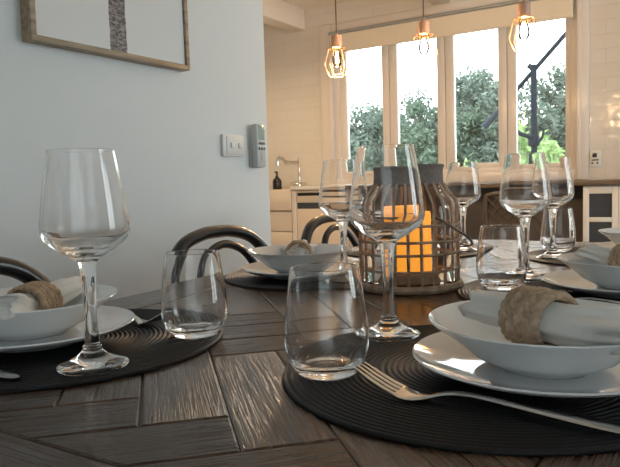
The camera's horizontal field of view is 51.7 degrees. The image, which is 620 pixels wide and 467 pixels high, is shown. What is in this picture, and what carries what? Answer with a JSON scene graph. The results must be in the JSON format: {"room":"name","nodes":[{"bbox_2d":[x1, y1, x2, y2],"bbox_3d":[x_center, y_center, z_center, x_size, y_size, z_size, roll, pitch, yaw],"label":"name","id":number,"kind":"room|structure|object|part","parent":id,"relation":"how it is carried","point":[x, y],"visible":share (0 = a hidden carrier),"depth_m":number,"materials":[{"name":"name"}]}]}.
{"room":"dining room","nodes":[
{"label":"dining room","id":0,"kind":"room"},
{"bbox_2d":[0,0,270,299],"bbox_3d":[-1.164,-0.327,0.627,0.110,2.470,3.700,1,5,32],"label":"wall","id":1,"kind":"structure","parent":0,"point":[164,128],"depth_m":1.71,"materials":[{"name":"white paint"}]},
{"bbox_2d":[20,0,189,71],"bbox_3d":[-0.497,-0.936,1.558,0.034,1.000,0.500,1,5,32],"label":"framed picture","id":2,"kind":"object","parent":1,"relation":"attached to","point":[154,33],"visible":1,"depth_m":1.58,"materials":[{"name":"white paper"}]},
{"bbox_2d":[221,134,244,156],"bbox_3d":[-0.239,-0.276,2.011,0.017,0.068,0.108,1,5,32],"label":"light switch","id":3,"kind":"object","parent":1,"relation":"attached to","point":[231,145],"visible":1,"depth_m":2.00,"materials":[{"name":"white plastic"}]},
{"bbox_3d":[-0.234,-0.277,2.015,0.002,0.056,0.088,1,5,32],"label":"plate","id":4,"kind":"part","parent":3,"relation":"part of","materials":[{"name":"white plastic"}]},
{"bbox_2d":[249,124,265,167],"bbox_3d":[-0.172,-0.287,2.103,0.036,0.142,0.052,1,5,32],"label":"remote control","id":5,"kind":"object","parent":1,"relation":"attached to","point":[257,154],"visible":1,"depth_m":2.09,"materials":[{"name":"grey plastic"}]},
{"bbox_2d":[281,0,350,9],"bbox_3d":[0.887,-1.898,3.393,7.100,0.100,3.400,1,5,32],"label":"ceiling","id":6,"kind":"structure","parent":0,"point":[303,4],"depth_m":5.52,"materials":[{"name":"beige paint"}]},
{"bbox_2d":[262,0,304,32],"bbox_3d":[-0.919,-1.786,4.459,0.150,0.180,3.100,1,5,32],"label":"beam","id":7,"kind":"structure","parent":6,"relation":"attached to","point":[279,14],"depth_m":5.48,"materials":[{"name":"beige paint"}]},
{"bbox_2d":[325,0,349,77],"bbox_3d":[0.130,-1.321,3.328,0.126,0.993,0.135,1,5,32],"label":"pendant lamp","id":8,"kind":"object","parent":6,"relation":"hanging from","point":[336,40],"visible":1,"depth_m":3.34,"materials":[{"name":"gold metal"}]},
{"bbox_3d":[0.127,-1.418,3.320,0.005,0.759,0.005,-5,6,-36],"label":"cord","id":9,"kind":"part","parent":8,"relation":"part of","materials":[{"name":"grey fabric"}]},
{"bbox_3d":[0.142,-0.922,3.359,0.051,0.099,0.051,1,5,32],"label":"bulb","id":10,"kind":"part","parent":8,"relation":"part of","materials":[{"name":"clear glass"}]},
{"bbox_2d":[410,0,437,66],"bbox_3d":[0.540,-1.314,3.075,0.126,0.993,0.135,1,5,32],"label":"pendant lamp","id":11,"kind":"object","parent":6,"relation":"hanging from","point":[423,25],"visible":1,"depth_m":3.09,"materials":[{"name":"gold metal"}]},
{"bbox_3d":[0.552,-0.914,3.107,0.051,0.099,0.051,1,5,32],"label":"bulb","id":12,"kind":"part","parent":11,"relation":"part of","materials":[{"name":"clear glass"}]},
{"bbox_2d":[426,0,450,4],"bbox_3d":[0.230,-1.776,3.752,0.150,0.160,3.100,1,5,32],"label":"trim","id":13,"kind":"structure","parent":6,"relation":"attached to","point":[432,2],"depth_m":5.02,"materials":[{"name":"beige paint"}]},
{"bbox_2d":[508,0,539,52],"bbox_3d":[0.943,-1.309,2.827,0.126,0.989,0.135,1,5,32],"label":"pendant lamp","id":14,"kind":"object","parent":6,"relation":"hanging from","point":[523,8],"visible":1,"depth_m":2.85,"materials":[{"name":"gold metal"}]},
{"bbox_3d":[0.955,-0.911,2.858,0.051,0.099,0.051,1,5,32],"label":"bulb","id":15,"kind":"part","parent":14,"relation":"part of","materials":[{"name":"clear glass"}]},
{"bbox_2d":[263,0,619,189],"bbox_3d":[1.763,-0.751,4.852,7.100,2.470,0.200,1,5,32],"label":"wall","id":16,"kind":"structure","parent":0,"point":[292,60],"depth_m":5.72,"materials":[{"name":"white tile"}]},
{"bbox_2d":[328,0,572,53],"bbox_3d":[1.018,-1.637,5.036,2.000,0.185,0.026,1,5,32],"label":"roller blind","id":17,"kind":"object","parent":16,"relation":"attached to","point":[542,10],"visible":1,"depth_m":4.96,"materials":[{"name":"beige fabric"}]},
{"bbox_3d":[1.015,-1.716,5.030,2.000,0.026,0.026,1,5,32],"label":"rail","id":18,"kind":"part","parent":17,"relation":"part of","materials":[{"name":"beige fabric"}]},
{"bbox_2d":[319,0,588,183],"bbox_3d":[1.083,-1.113,5.190,2.205,1.410,0.198,1,5,32],"label":"window","id":19,"kind":"structure","parent":16,"relation":"attached to","point":[507,58],"depth_m":5.10,"materials":[{"name":"white paint"}]},
{"bbox_3d":[0.484,-1.103,5.556,0.473,1.140,0.055,1,5,32],"label":"sash","id":20,"kind":"part","parent":19,"relation":"part of","materials":[{"name":"white paint"}]},
{"bbox_3d":[0.896,-1.095,5.303,0.485,1.140,0.055,1,5,32],"label":"sash","id":21,"kind":"part","parent":19,"relation":"part of","materials":[{"name":"white paint"}]},
{"bbox_3d":[1.312,-1.088,5.046,0.486,1.140,0.055,1,5,32],"label":"sash","id":22,"kind":"part","parent":19,"relation":"part of","materials":[{"name":"white paint"}]},
{"bbox_3d":[1.716,-1.081,4.798,0.454,1.140,0.055,1,5,32],"label":"sash","id":23,"kind":"part","parent":19,"relation":"part of","materials":[{"name":"white paint"}]},
{"bbox_2d":[590,150,600,166],"bbox_3d":[2.034,-0.534,4.569,0.072,0.116,0.030,1,5,32],"label":"power outlet","id":24,"kind":"object","parent":16,"relation":"attached to","point":[595,156],"visible":1,"depth_m":4.57,"materials":[{"name":"white plastic"}]},
{"bbox_3d":[-0.001,0.816,2.026,7.100,0.100,7.100,1,5,32],"label":"floor","id":25,"kind":"structure","parent":0,"visible":0},
{"bbox_2d":[0,256,50,283],"bbox_3d":[-0.308,0.453,0.830,0.542,0.835,0.442,1,5,32],"label":"bentwood chair","id":26,"kind":"object","parent":25,"relation":"on","point":[23,272],"visible":0.14,"depth_m":1.02,"materials":[{"name":"black wood"}]},
{"bbox_2d":[171,225,267,263],"bbox_3d":[0.018,0.402,1.358,0.542,0.835,0.442,1,5,32],"label":"bentwood chair","id":27,"kind":"object","parent":25,"relation":"on","point":[186,242],"visible":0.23,"depth_m":1.46,"materials":[{"name":"black wood"}]},
{"bbox_2d":[270,210,292,245],"bbox_3d":[-0.393,0.130,5.795,0.965,0.700,0.598,1,5,32],"label":"base cabinet","id":28,"kind":"object","parent":25,"relation":"on","point":[281,223],"visible":0.18,"depth_m":5.33,"materials":[{"name":"beige paint"}]},
{"bbox_2d":[269,189,293,210],"bbox_3d":[-0.436,-0.301,5.698,0.950,0.170,0.500,1,5,32],"label":"farmhouse sink","id":29,"kind":"object","parent":28,"relation":"in","point":[280,199],"visible":0.23,"depth_m":5.29,"materials":[{"name":"white ceramic"}]},
{"bbox_2d":[273,171,281,188],"bbox_3d":[-0.302,-0.489,5.882,0.084,0.166,0.084,1,5,32],"label":"soap bottle","id":30,"kind":"object","parent":29,"relation":"on","point":[277,183],"visible":0.97,"depth_m":5.85,"materials":[{"name":"brown glass"}]},
{"bbox_3d":[-0.552,-0.106,5.529,0.959,0.162,0.020,1,5,32],"label":"drawer","id":31,"kind":"part","parent":28,"relation":"part of","materials":[{"name":"beige paint"}]},
{"bbox_3d":[-0.548,0.041,5.540,0.959,0.116,0.020,1,5,32],"label":"drawer","id":32,"kind":"part","parent":28,"relation":"part of","materials":[{"name":"beige paint"}]},
{"bbox_3d":[-0.281,-0.327,5.965,0.965,0.169,0.116,1,5,32],"label":"ledge","id":33,"kind":"object","parent":28,"relation":"on","visible":0},
{"bbox_2d":[276,155,306,185],"bbox_3d":[-0.166,-0.556,5.803,0.281,0.307,0.115,-2,5,-8],"label":"tap","id":34,"kind":"object","parent":33,"relation":"on","point":[280,157],"visible":0.84,"depth_m":5.78,"materials":[{"name":"silver metal"}]},
{"bbox_3d":[-0.209,-0.662,5.791,0.216,0.091,0.043,-1,5,14],"label":"spout","id":35,"kind":"part","parent":34,"relation":"part of","materials":[{"name":"silver metal"}]},
{"bbox_2d":[0,239,619,466],"bbox_3d":[0.197,0.459,1.091,0.822,0.746,1.636,1,5,32],"label":"dining table","id":36,"kind":"object","parent":25,"relation":"on","point":[228,404],"visible":0.2,"depth_m":0.50,"materials":[{"name":"brown wood"}]},
{"bbox_2d":[0,309,222,392],"bbox_3d":[-0.284,0.125,0.744,0.364,0.004,0.364,-6,6,-41],"label":"placemat","id":37,"kind":"object","parent":36,"relation":"on","point":[148,346],"visible":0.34,"depth_m":0.67,"materials":[{"name":"black wicker"}]},
{"bbox_2d":[0,370,19,377],"bbox_3d":[-0.360,0.130,0.637,0.218,0.006,0.017,1,5,29],"label":"knife","id":38,"kind":"object","parent":37,"relation":"on","point":[4,374],"visible":1,"depth_m":0.59,"materials":[{"name":"silver metal"}]},
{"bbox_2d":[0,306,135,352],"bbox_3d":[-0.318,0.114,0.743,0.223,0.020,0.223,1,5,32],"label":"plate","id":39,"kind":"object","parent":37,"relation":"on","point":[110,319],"visible":0.44,"depth_m":0.71,"materials":[{"name":"white ceramic"}]},
{"bbox_2d":[0,284,116,340],"bbox_3d":[-0.325,0.094,0.742,0.197,0.041,0.197,1,5,32],"label":"bowl","id":40,"kind":"object","parent":39,"relation":"on","point":[31,325],"visible":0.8,"depth_m":0.69,"materials":[{"name":"white ceramic"}]},
{"bbox_2d":[0,276,81,319],"bbox_3d":[-0.316,0.076,0.729,0.071,0.042,0.180,-1,5,7],"label":"napkin","id":41,"kind":"object","parent":40,"relation":"in","point":[70,288],"visible":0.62,"depth_m":0.70,"materials":[{"name":"white fabric"}]},
{"bbox_2d":[6,280,62,309],"bbox_3d":[-0.315,0.081,0.731,0.053,0.052,0.045,-1,5,7],"label":"napkin ring","id":42,"kind":"object","parent":41,"relation":"on","point":[49,296],"visible":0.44,"depth_m":0.72,"materials":[{"name":"beige wicker"}]},
{"bbox_2d":[39,148,129,375],"bbox_3d":[-0.216,0.025,0.620,0.083,0.210,0.083,-4,5,-22],"label":"wine glass","id":43,"kind":"object","parent":37,"relation":"on","point":[83,214],"visible":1,"depth_m":0.59,"materials":[{"name":"clear glass"}]},
{"bbox_2d":[39,148,129,261],"bbox_3d":[-0.217,-0.027,0.616,0.083,0.106,0.083,1,5,32],"label":"bowl","id":44,"kind":"object","parent":43,"relation":"on","point":[83,214],"depth_m":0.58,"materials":[{"name":"clear glass"}]},
{"bbox_3d":[-0.214,0.067,0.623,0.020,0.082,0.020,1,5,32],"label":"stem","id":45,"kind":"part","parent":43,"relation":"part of","materials":[{"name":"clear glass"}]},
{"bbox_2d":[134,314,161,324],"bbox_3d":[-0.251,0.102,0.844,0.205,0.021,0.025,2,6,39],"label":"fork","id":46,"kind":"object","parent":37,"relation":"on","point":[138,320],"visible":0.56,"depth_m":0.80,"materials":[{"name":"silver metal"}]},
{"bbox_2d":[161,249,226,338],"bbox_3d":[-0.135,0.070,0.744,0.076,0.097,0.076,1,5,32],"label":"tumbler","id":47,"kind":"object","parent":37,"relation":"on","point":[193,289],"visible":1,"depth_m":0.71,"materials":[{"name":"clear glass"}]},
{"bbox_2d":[225,261,358,290],"bbox_3d":[0.020,0.077,1.227,0.364,0.004,0.364,-6,6,-41],"label":"placemat","id":48,"kind":"object","parent":36,"relation":"on","point":[240,278],"visible":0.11,"depth_m":1.14,"materials":[{"name":"black wicker"}]},
{"bbox_2d":[241,260,358,279],"bbox_3d":[-0.017,0.069,1.196,0.223,0.020,0.223,1,5,32],"label":"plate","id":49,"kind":"object","parent":48,"relation":"on","point":[257,268],"visible":0.27,"depth_m":1.19,"materials":[{"name":"white ceramic"}]},
{"bbox_2d":[247,244,352,273],"bbox_3d":[-0.018,0.049,1.195,0.197,0.041,0.197,1,5,32],"label":"bowl","id":50,"kind":"object","parent":49,"relation":"on","point":[273,257],"visible":0.61,"depth_m":1.14,"materials":[{"name":"white ceramic"}]},
{"bbox_2d":[281,240,317,254],"bbox_3d":[-0.021,0.035,1.216,0.074,0.037,0.135,-2,4,1],"label":"napkin","id":51,"kind":"object","parent":50,"relation":"in","point":[296,249],"visible":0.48,"depth_m":1.17,"materials":[{"name":"white fabric"}]},
{"bbox_2d":[284,240,312,254],"bbox_3d":[-0.021,0.038,1.189,0.053,0.052,0.045,-2,4,1],"label":"napkin ring","id":52,"kind":"object","parent":51,"relation":"on","point":[307,245],"visible":0.52,"depth_m":1.17,"materials":[{"name":"brown wicker"}]},
{"bbox_2d":[319,159,354,262],"bbox_3d":[0.057,-0.023,1.120,0.083,0.210,0.083,-2,5,-5],"label":"wine glass","id":53,"kind":"object","parent":48,"relation":"on","point":[336,176],"visible":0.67,"depth_m":1.08,"materials":[{"name":"clear glass"}]},
{"bbox_2d":[319,159,354,221],"bbox_3d":[0.056,-0.074,1.116,0.083,0.106,0.083,1,5,32],"label":"bowl","id":54,"kind":"object","parent":53,"relation":"on","point":[336,176],"depth_m":1.08,"materials":[{"name":"clear glass"}]},
{"bbox_3d":[0.059,0.019,1.123,0.020,0.082,0.020,1,5,32],"label":"stem","id":55,"kind":"part","parent":53,"relation":"part of","materials":[{"name":"clear glass"}]},
{"bbox_2d":[347,244,477,257],"bbox_3d":[0.263,0.041,1.593,0.364,0.004,0.364,-1,5,14],"label":"placemat","id":56,"kind":"object","parent":36,"relation":"on","point":[354,252],"visible":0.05,"depth_m":1.52,"materials":[{"name":"black wicker"}]},
{"bbox_2d":[445,162,480,251],"bbox_3d":[0.362,-0.063,1.515,0.083,0.210,0.083,-2,5,-5],"label":"wine glass","id":57,"kind":"object","parent":56,"relation":"on","point":[462,180],"visible":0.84,"depth_m":1.48,"materials":[{"name":"clear glass"}]},
{"bbox_3d":[0.363,-0.021,1.519,0.020,0.082,0.020,1,5,32],"label":"stem","id":58,"kind":"part","parent":57,"relation":"part of","materials":[{"name":"clear glass"}]},
{"bbox_2d":[445,162,480,207],"bbox_3d":[0.361,-0.115,1.511,0.083,0.106,0.083,1,5,32],"label":"bowl","id":59,"kind":"object","parent":57,"relation":"on","point":[462,180],"depth_m":1.48,"materials":[{"name":"clear glass"}]},
{"bbox_2d":[358,164,472,294],"bbox_3d":[0.171,-0.012,1.055,0.185,0.199,0.185,1,5,32],"label":"lantern","id":60,"kind":"object","parent":36,"relation":"on","point":[426,259],"visible":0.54,"depth_m":0.99,"materials":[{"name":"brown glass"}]},
{"bbox_2d":[362,185,456,286],"bbox_3d":[0.162,-0.008,1.054,0.153,0.187,0.153,1,5,32],"label":"glass jar","id":61,"kind":"object","parent":60,"relation":"on","point":[426,256],"depth_m":0.99,"materials":[{"name":"clear glass"}]},
{"bbox_3d":[0.218,-0.005,1.067,0.093,0.058,0.162,-3,5,-13],"label":"handle","id":62,"kind":"part","parent":60,"relation":"part of","materials":[{"name":"brown metal"}]},
{"bbox_2d":[282,324,619,456],"bbox_3d":[0.157,0.124,0.583,0.364,0.004,0.364,-3,5,-12],"label":"placemat","id":63,"kind":"object","parent":36,"relation":"on","point":[354,403],"visible":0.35,"depth_m":0.47,"materials":[{"name":"black wicker"}]},
{"bbox_2d":[284,262,368,380],"bbox_3d":[0.014,0.078,0.578,0.076,0.097,0.076,1,5,32],"label":"tumbler","id":64,"kind":"object","parent":63,"relation":"on","point":[326,332],"visible":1,"depth_m":0.55,"materials":[{"name":"clear glass"}]},
{"bbox_2d":[349,144,424,341],"bbox_3d":[0.086,0.009,0.711,0.083,0.210,0.083,-4,5,-22],"label":"wine glass","id":65,"kind":"object","parent":63,"relation":"on","point":[387,203],"visible":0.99,"depth_m":0.68,"materials":[{"name":"clear glass"}]},
{"bbox_2d":[349,144,424,242],"bbox_3d":[0.084,-0.043,0.707,0.083,0.106,0.083,1,5,32],"label":"bowl","id":66,"kind":"object","parent":65,"relation":"on","point":[387,203],"depth_m":0.67,"materials":[{"name":"clear glass"}]},
{"bbox_3d":[0.087,0.051,0.714,0.020,0.082,0.020,1,5,32],"label":"stem","id":67,"kind":"part","parent":65,"relation":"part of","materials":[{"name":"clear glass"}]},
{"bbox_2d":[354,362,619,434],"bbox_3d":[0.127,0.120,0.473,0.205,0.021,0.025,1,5,33],"label":"fork","id":68,"kind":"object","parent":63,"relation":"on","point":[404,392],"visible":1,"depth_m":0.47,"materials":[{"name":"silver metal"}]},
{"bbox_2d":[412,331,619,398],"bbox_3d":[0.202,0.113,0.557,0.223,0.020,0.223,1,5,32],"label":"plate","id":69,"kind":"object","parent":63,"relation":"on","point":[439,353],"visible":0.52,"depth_m":0.51,"materials":[{"name":"white ceramic"}]},
{"bbox_2d":[428,299,619,378],"bbox_3d":[0.202,0.093,0.553,0.197,0.041,0.197,1,5,32],"label":"bowl","id":70,"kind":"object","parent":69,"relation":"on","point":[486,342],"visible":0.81,"depth_m":0.49,"materials":[{"name":"white ceramic"}]},
{"bbox_2d":[458,289,619,354],"bbox_3d":[0.230,0.067,0.482,0.273,0.043,0.119,1,6,35],"label":"napkin","id":71,"kind":"object","parent":70,"relation":"in","point":[561,324],"visible":0.73,"depth_m":0.48,"materials":[{"name":"white fabric"}]},
{"bbox_2d":[498,285,578,345],"bbox_3d":[0.186,0.070,0.519,0.053,0.053,0.047,-4,6,-24],"label":"napkin ring","id":72,"kind":"object","parent":71,"relation":"on","point":[520,313],"visible":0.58,"depth_m":0.51,"materials":[{"name":"beige wicker"}]},
{"bbox_2d":[457,274,619,300],"bbox_3d":[0.404,0.087,0.950,0.364,0.004,0.364,-1,5,4],"label":"placemat","id":73,"kind":"object","parent":36,"relation":"on","point":[462,292],"visible":0.23,"depth_m":0.99,"materials":[{"name":"black wicker"}]},
{"bbox_2d":[476,225,526,290],"bbox_3d":[0.296,0.037,0.991,0.076,0.097,0.076,1,5,32],"label":"tumbler","id":74,"kind":"object","parent":73,"relation":"on","point":[501,258],"visible":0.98,"depth_m":0.96,"materials":[{"name":"clear glass"}]},
{"bbox_2d":[499,152,551,281],"bbox_3d":[0.360,-0.028,1.072,0.083,0.210,0.083,-2,5,-5],"label":"wine glass","id":75,"kind":"object","parent":73,"relation":"on","point":[525,189],"visible":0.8,"depth_m":1.04,"materials":[{"name":"clear glass"}]},
{"bbox_3d":[0.361,0.014,1.075,0.020,0.082,0.020,1,5,32],"label":"stem","id":76,"kind":"part","parent":75,"relation":"part of","materials":[{"name":"clear glass"}]},
{"bbox_2d":[499,152,551,217],"bbox_3d":[0.359,-0.080,1.068,0.083,0.106,0.083,1,5,32],"label":"bowl","id":77,"kind":"object","parent":75,"relation":"on","point":[525,189],"depth_m":1.04,"materials":[{"name":"clear glass"}]},
{"bbox_2d":[519,284,619,303],"bbox_3d":[0.375,0.084,0.829,0.205,0.021,0.025,2,6,39],"label":"fork","id":78,"kind":"object","parent":73,"relation":"on","point":[582,298],"visible":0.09,"depth_m":0.83,"materials":[{"name":"silver metal"}]},
{"bbox_2d":[542,270,619,298],"bbox_3d":[0.455,0.075,0.929,0.223,0.020,0.223,1,5,32],"label":"plate","id":79,"kind":"object","parent":73,"relation":"on","point":[570,280],"visible":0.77,"depth_m":0.94,"materials":[{"name":"white ceramic"}]},
{"bbox_2d":[557,252,619,289],"bbox_3d":[0.461,0.056,0.923,0.197,0.041,0.197,1,5,32],"label":"bowl","id":80,"kind":"object","parent":79,"relation":"on","point":[608,277],"visible":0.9,"depth_m":0.89,"materials":[{"name":"white ceramic"}]},
{"bbox_2d":[574,243,611,265],"bbox_3d":[0.478,0.040,0.916,0.103,0.040,0.201,-4,5,-25],"label":"napkin","id":81,"kind":"object","parent":80,"relation":"in","point":[598,253],"visible":0.79,"depth_m":0.97,"materials":[{"name":"white fabric"}]},
{"bbox_2d":[607,244,619,265],"bbox_3d":[0.468,0.041,0.930,0.053,0.052,0.047,-4,5,-24],"label":"napkin ring","id":82,"kind":"object","parent":81,"relation":"on","point":[614,254],"visible":0.59,"depth_m":0.93,"materials":[{"name":"beige wicker"}]},
{"bbox_2d":[529,247,581,265],"bbox_3d":[0.643,0.048,1.353,0.373,0.004,0.373,2,6,36],"label":"placemat","id":83,"kind":"object","parent":36,"relation":"on","point":[532,255],"visible":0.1,"depth_m":1.36,"materials":[{"name":"black wicker"}]},
{"bbox_2d":[536,156,574,259],"bbox_3d":[0.506,-0.053,1.333,0.083,0.210,0.083,-4,5,-22],"label":"wine glass","id":84,"kind":"object","parent":83,"relation":"on","point":[559,168],"visible":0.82,"depth_m":1.30,"materials":[{"name":"clear glass"}]},
{"bbox_3d":[0.507,-0.011,1.337,0.020,0.082,0.020,1,5,32],"label":"stem","id":85,"kind":"part","parent":84,"relation":"part of","materials":[{"name":"clear glass"}]},
{"bbox_2d":[546,156,574,208],"bbox_3d":[0.504,-0.105,1.329,0.083,0.106,0.083,1,5,32],"label":"bowl","id":86,"kind":"object","parent":84,"relation":"on","point":[559,168],"depth_m":1.29,"materials":[{"name":"clear glass"}]},
{"bbox_2d":[540,208,575,251],"bbox_3d":[0.566,-0.009,1.460,0.076,0.097,0.076,1,5,32],"label":"tumbler","id":87,"kind":"object","parent":83,"relation":"on","point":[565,222],"visible":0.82,"depth_m":1.43,"materials":[{"name":"clear glass"}]},
{"bbox_2d":[593,241,616,247],"bbox_3d":[0.704,0.035,1.337,0.223,0.020,0.223,1,5,32],"label":"plate","id":88,"kind":"object","parent":83,"relation":"on","point":[611,244],"visible":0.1,"depth_m":1.42,"materials":[{"name":"white ceramic"}]},
{"bbox_2d":[598,227,619,243],"bbox_3d":[0.716,0.014,1.352,0.197,0.041,0.197,1,5,32],"label":"bowl","id":89,"kind":"object","parent":88,"relation":"on","point":[613,234],"visible":0.97,"depth_m":1.35,"materials":[{"name":"white ceramic"}]},
{"bbox_2d":[292,190,358,246],"bbox_3d":[0.235,0.059,5.396,0.510,0.866,0.601,1,5,32],"label":"dishwasher","id":90,"kind":"object","parent":25,"relation":"on","point":[305,203],"visible":0.31,"depth_m":5.18,"materials":[{"name":"beige paint"}]},
{"bbox_3d":[-0.113,0.081,5.279,0.040,0.862,0.035,1,5,32],"label":"panel","id":91,"kind":"part","parent":90,"relation":"part of","materials":[{"name":"white paint"}]},
{"bbox_2d":[290,186,319,189],"bbox_3d":[0.221,-0.389,5.354,0.523,0.030,0.618,1,5,32],"label":"benchtop","id":92,"kind":"object","parent":90,"relation":"on","point":[295,187],"visible":0.29,"depth_m":5.15,"materials":[{"name":"white stone"}]},
{"bbox_3d":[0.092,-0.276,5.121,0.455,0.055,0.030,1,5,32],"label":"control panel","id":93,"kind":"part","parent":90,"relation":"part of","materials":[{"name":"beige paint"}]},
{"bbox_3d":[0.104,0.108,5.151,0.455,0.615,0.030,1,5,32],"label":"door","id":94,"kind":"part","parent":90,"relation":"part of","materials":[{"name":"beige paint"}]},
{"bbox_2d":[301,213,358,246],"bbox_3d":[0.288,0.359,1.796,0.542,0.835,0.442,1,5,32],"label":"bentwood chair","id":95,"kind":"object","parent":25,"relation":"on","point":[309,228],"visible":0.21,"depth_m":1.84,"materials":[{"name":"black wood"}]},
{"bbox_2d":[455,188,499,239],"bbox_3d":[1.236,0.075,4.890,0.563,0.850,0.416,1,5,32],"label":"base cabinet","id":96,"kind":"object","parent":25,"relation":"on","point":[474,220],"visible":0.02,"depth_m":4.65,"materials":[{"name":"brown wood"}]},
{"bbox_2d":[483,191,542,240],"bbox_3d":[1.375,0.141,4.074,0.429,0.840,0.456,1,5,32],"label":"chair","id":97,"kind":"object","parent":25,"relation":"on","point":[494,213],"visible":0.23,"depth_m":3.94,"materials":[{"name":"wood"}]},
{"bbox_3d":[1.270,-0.052,3.897,0.429,0.421,0.078,1,5,32],"label":"frame","id":98,"kind":"part","parent":97,"relation":"part of","materials":[{"name":"wood"}]},
{"bbox_2d":[559,186,582,241],"bbox_3d":[1.716,0.084,4.595,0.561,0.850,0.416,1,5,32],"label":"base cabinet","id":99,"kind":"object","parent":25,"relation":"on","point":[576,202],"visible":0.02,"depth_m":4.28,"materials":[{"name":"wood"}]},
{"bbox_2d":[583,185,618,241],"bbox_3d":[1.998,0.097,4.316,0.205,0.850,0.596,1,5,32],"label":"base cabinet","id":100,"kind":"object","parent":25,"relation":"on","point":[600,202],"visible":0.48,"depth_m":4.05,"materials":[{"name":"white wood"}]},
{"bbox_3d":[1.838,-0.178,4.049,0.133,0.150,0.006,1,5,32],"label":"pane","id":101,"kind":"part","parent":100,"relation":"part of","materials":[{"name":"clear glass"}]},
{"bbox_3d":[1.844,0.001,4.063,0.133,0.150,0.006,1,5,32],"label":"pane","id":102,"kind":"part","parent":100,"relation":"part of","materials":[{"name":"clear glass"}]},
{"bbox_2d":[619,185,619,226],"bbox_3d":[2.365,0.103,4.090,0.653,0.850,0.596,1,5,32],"label":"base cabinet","id":103,"kind":"object","parent":25,"relation":"on","point":[619,185],"visible":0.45,"depth_m":3.98,"materials":[{"name":"white wood"}]},
{"bbox_3d":[0.754,0.067,5.186,0.563,0.850,0.416,1,5,32],"label":"cabinet","id":104,"kind":"object","parent":25,"relation":"on","visible":0},
{"bbox_2d":[442,179,619,188],"bbox_3d":[1.704,-0.348,4.437,2.955,0.032,0.628,1,5,32],"label":"benchtop","id":105,"kind":"object","parent":104,"relation":"on","point":[599,181],"visible":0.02,"depth_m":4.06,"materials":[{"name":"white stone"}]},
{"label":"outside","id":106,"kind":"structure","parent":0,"visible":0},
{"bbox_3d":[8.945,0.306,24.104,50.000,0.100,39.800,1,5,32],"label":"ground","id":107,"kind":"structure","parent":106,"visible":0},
{"bbox_2d":[349,100,409,158],"bbox_3d":[1.350,-0.960,15.034,2.000,4.340,2.247,-5,6,-36],"label":"tree","id":108,"kind":"object","parent":107,"relation":"on","point":[372,120],"visible":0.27,"depth_m":14.57,"materials":[{"name":"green plant"}]},
{"bbox_2d":[400,86,435,143],"bbox_3d":[3.157,-1.641,18.741,2.295,5.004,2.973,-4,5,-28],"label":"tree","id":109,"kind":"object","parent":107,"relation":"on","point":[426,119],"visible":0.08,"depth_m":17.67,"materials":[{"name":"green plant"}]},
{"bbox_2d":[400,100,486,163],"bbox_3d":[2.863,-0.845,14.081,1.933,4.167,2.129,-3,5,-14],"label":"tree","id":110,"kind":"object","parent":107,"relation":"on","point":[424,140],"visible":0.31,"depth_m":13.57,"materials":[{"name":"green plant"}]},
{"bbox_2d":[428,64,494,158],"bbox_3d":[4.443,-1.777,17.258,2.460,5.428,2.385,-4,5,-26],"label":"tree","id":111,"kind":"object","parent":107,"relation":"on","point":[476,84],"visible":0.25,"depth_m":16.51,"materials":[{"name":"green plant"}]},
{"bbox_2d":[462,83,482,151],"bbox_3d":[5.422,-2.293,21.164,3.250,5.784,2.702,1,5,32],"label":"shrub","id":112,"kind":"object","parent":107,"relation":"on","point":[476,102],"visible":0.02,"depth_m":20.90,"materials":[{"name":"green plant"}]},
{"bbox_2d":[472,80,559,162],"bbox_3d":[4.242,-0.970,13.385,1.615,4.441,1.922,-2,5,-2],"label":"tree","id":113,"kind":"object","parent":107,"relation":"on","point":[489,142],"visible":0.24,"depth_m":12.94,"materials":[{"name":"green plant"}]},
{"bbox_2d":[482,32,564,152],"bbox_3d":[2.823,-0.580,7.634,1.551,4.629,0.800,1,5,32],"label":"umbrella","id":114,"kind":"object","parent":107,"relation":"on","point":[534,140],"visible":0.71,"depth_m":7.61,"materials":[{"name":"black metal"}]},
{"bbox_3d":[2.587,-1.187,7.662,0.431,0.256,0.062,1,6,36],"label":"crank handle","id":115,"kind":"part","parent":114,"relation":"part of","materials":[{"name":"black metal"}]},
{"bbox_3d":[2.806,-2.120,7.494,1.479,1.537,0.051,1,5,32],"label":"arm","id":116,"kind":"part","parent":114,"relation":"part of","materials":[{"name":"black metal"}]},
{"bbox_2d":[518,120,564,156],"bbox_3d":[3.920,-0.236,10.802,1.533,3.407,1.456,-2,4,-1],"label":"shrub","id":117,"kind":"object","parent":107,"relation":"on","point":[549,150],"visible":0.05,"depth_m":10.81,"materials":[{"name":"green plant"}]},
{"bbox_2d":[523,62,564,153],"bbox_3d":[6.534,-1.663,16.194,2.637,5.238,2.441,1,5,32],"label":"tree","id":118,"kind":"object","parent":107,"relation":"on","point":[558,83],"visible":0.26,"depth_m":15.94,"materials":[{"name":"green plant"}]}
]}

